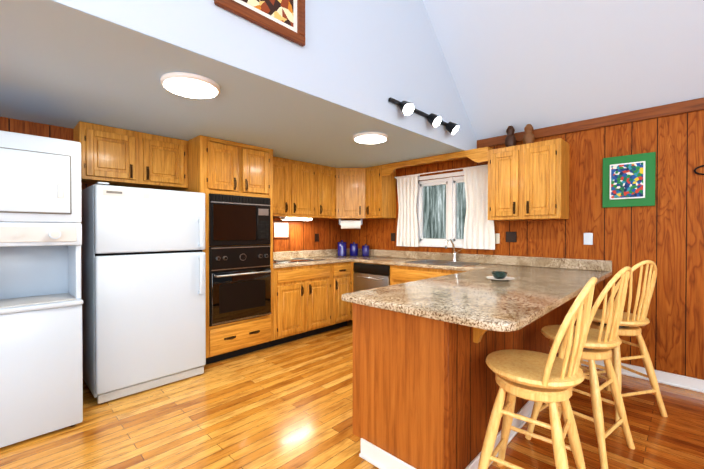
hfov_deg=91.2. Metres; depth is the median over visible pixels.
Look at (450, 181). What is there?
window
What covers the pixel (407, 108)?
spotlight
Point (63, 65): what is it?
ceiling
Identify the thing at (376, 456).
baseboard
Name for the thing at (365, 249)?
canister
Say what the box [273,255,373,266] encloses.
countertop
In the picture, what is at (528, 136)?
figurine
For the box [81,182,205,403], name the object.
refrigerator
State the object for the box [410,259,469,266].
sink
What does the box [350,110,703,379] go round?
wall
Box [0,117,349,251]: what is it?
wall
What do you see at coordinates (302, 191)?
upper cabinet
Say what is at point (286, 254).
backsplash
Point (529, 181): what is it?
upper cabinet
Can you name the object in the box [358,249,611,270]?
backsplash
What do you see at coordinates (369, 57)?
wall
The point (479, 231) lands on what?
curtain
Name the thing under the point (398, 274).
base cabinet
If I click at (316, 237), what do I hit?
outlet
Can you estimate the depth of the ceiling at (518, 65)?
3.01 m
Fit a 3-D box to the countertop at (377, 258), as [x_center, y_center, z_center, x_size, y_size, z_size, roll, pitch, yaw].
[0.843,0.348,4.232,1.790,0.036,0.637,0,1,44]
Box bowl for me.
[486,271,514,280]
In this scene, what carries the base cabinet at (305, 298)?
on the floor
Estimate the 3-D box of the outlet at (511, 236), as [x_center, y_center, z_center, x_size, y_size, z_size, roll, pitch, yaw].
[1.747,0.026,3.790,0.115,0.115,0.008,0,1,44]
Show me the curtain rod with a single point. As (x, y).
(443, 170)
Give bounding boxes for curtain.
[396,175,419,246]
[463,166,494,249]
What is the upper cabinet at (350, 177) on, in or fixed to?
attached to the wall at (331, 232)
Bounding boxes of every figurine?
[505,126,515,146]
[523,124,534,143]
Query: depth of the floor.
2.28 m
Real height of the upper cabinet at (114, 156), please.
0.467 m
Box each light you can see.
[160,72,219,98]
[280,217,312,220]
[353,132,387,143]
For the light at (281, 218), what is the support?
attached to the upper cabinet at (302, 191)
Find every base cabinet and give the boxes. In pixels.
[270,259,353,346]
[350,303,561,468]
[390,263,453,282]
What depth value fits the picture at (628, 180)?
3.06 m
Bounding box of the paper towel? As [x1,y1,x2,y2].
[339,219,362,228]
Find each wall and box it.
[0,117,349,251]
[53,0,476,149]
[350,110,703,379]
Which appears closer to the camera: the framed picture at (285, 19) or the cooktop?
the framed picture at (285, 19)
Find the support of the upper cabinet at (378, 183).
attached to the wall at (665, 234)
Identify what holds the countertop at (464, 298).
on the base cabinet at (432, 331)
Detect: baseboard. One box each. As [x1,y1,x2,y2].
[359,400,533,468]
[581,360,703,392]
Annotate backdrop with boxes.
[423,182,465,238]
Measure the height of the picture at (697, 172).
0.193 m
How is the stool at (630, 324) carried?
on the floor
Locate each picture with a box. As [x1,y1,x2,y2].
[214,0,304,46]
[273,221,288,237]
[602,152,655,207]
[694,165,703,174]
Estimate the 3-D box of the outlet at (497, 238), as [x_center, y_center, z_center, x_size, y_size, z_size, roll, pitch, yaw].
[1.632,0.045,3.901,0.075,0.115,0.008,0,1,44]
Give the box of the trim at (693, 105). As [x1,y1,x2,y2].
[477,97,703,147]
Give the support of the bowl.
on the countertop at (464, 298)
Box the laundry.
[0,130,82,447]
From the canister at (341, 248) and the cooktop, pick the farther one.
the canister at (341, 248)
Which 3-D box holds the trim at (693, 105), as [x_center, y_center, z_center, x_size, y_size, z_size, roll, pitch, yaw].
[3.460,-1.037,2.111,5.557,0.096,0.019,0,1,44]
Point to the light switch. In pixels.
(588, 238)
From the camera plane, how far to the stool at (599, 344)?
1.94 m
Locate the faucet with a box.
[446,239,465,262]
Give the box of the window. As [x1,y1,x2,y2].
[417,171,463,247]
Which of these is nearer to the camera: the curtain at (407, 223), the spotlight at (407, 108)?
the spotlight at (407, 108)
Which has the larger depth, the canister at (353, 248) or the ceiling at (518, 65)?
the canister at (353, 248)
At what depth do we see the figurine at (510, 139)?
3.62 m
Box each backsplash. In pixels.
[273,248,349,258]
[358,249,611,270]
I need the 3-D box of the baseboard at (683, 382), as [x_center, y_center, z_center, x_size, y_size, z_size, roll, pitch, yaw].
[3.817,1.224,1.780,4.555,0.100,0.029,0,1,44]
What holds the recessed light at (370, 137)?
in the ceiling at (63, 65)
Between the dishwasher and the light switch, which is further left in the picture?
the dishwasher
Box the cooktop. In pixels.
[273,257,325,263]
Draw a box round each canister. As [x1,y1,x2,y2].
[337,240,346,255]
[350,242,357,255]
[362,244,369,255]
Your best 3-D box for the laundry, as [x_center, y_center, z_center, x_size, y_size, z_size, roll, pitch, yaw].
[-2.247,0.329,2.308,0.796,1.880,0.618,0,1,44]
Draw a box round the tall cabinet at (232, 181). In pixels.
[177,135,272,364]
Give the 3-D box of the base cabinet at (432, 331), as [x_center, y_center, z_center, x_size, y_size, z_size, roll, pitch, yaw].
[0.884,0.826,2.503,0.624,0.883,1.894,0,1,44]
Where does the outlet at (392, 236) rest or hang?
attached to the wall at (665, 234)
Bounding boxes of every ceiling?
[0,0,464,167]
[423,0,703,139]
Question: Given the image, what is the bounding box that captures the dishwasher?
[350,263,389,290]
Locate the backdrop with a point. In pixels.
(434, 212)
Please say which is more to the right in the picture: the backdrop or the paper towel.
the backdrop
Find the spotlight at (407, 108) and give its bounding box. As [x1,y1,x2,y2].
[388,97,458,134]
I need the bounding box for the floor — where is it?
[0,320,703,468]
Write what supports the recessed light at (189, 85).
in the ceiling at (63, 65)
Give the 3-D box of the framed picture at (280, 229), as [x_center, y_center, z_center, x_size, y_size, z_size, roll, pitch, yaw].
[-0.935,-0.060,4.571,0.013,0.220,0.250,0,1,44]
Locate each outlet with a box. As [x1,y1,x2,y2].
[315,234,318,241]
[391,233,394,240]
[495,233,499,243]
[506,232,516,241]
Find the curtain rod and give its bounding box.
[394,164,487,177]
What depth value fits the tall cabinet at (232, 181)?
3.44 m
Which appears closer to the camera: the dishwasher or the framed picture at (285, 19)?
the framed picture at (285, 19)
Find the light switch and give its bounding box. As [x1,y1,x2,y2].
[584,233,592,244]
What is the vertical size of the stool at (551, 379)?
1.102 m
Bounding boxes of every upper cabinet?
[273,156,340,220]
[341,168,360,220]
[361,165,396,220]
[485,138,568,220]
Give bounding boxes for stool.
[478,277,597,468]
[525,266,634,468]
[572,260,667,424]
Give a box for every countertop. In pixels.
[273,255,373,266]
[338,263,611,334]
[354,255,497,270]

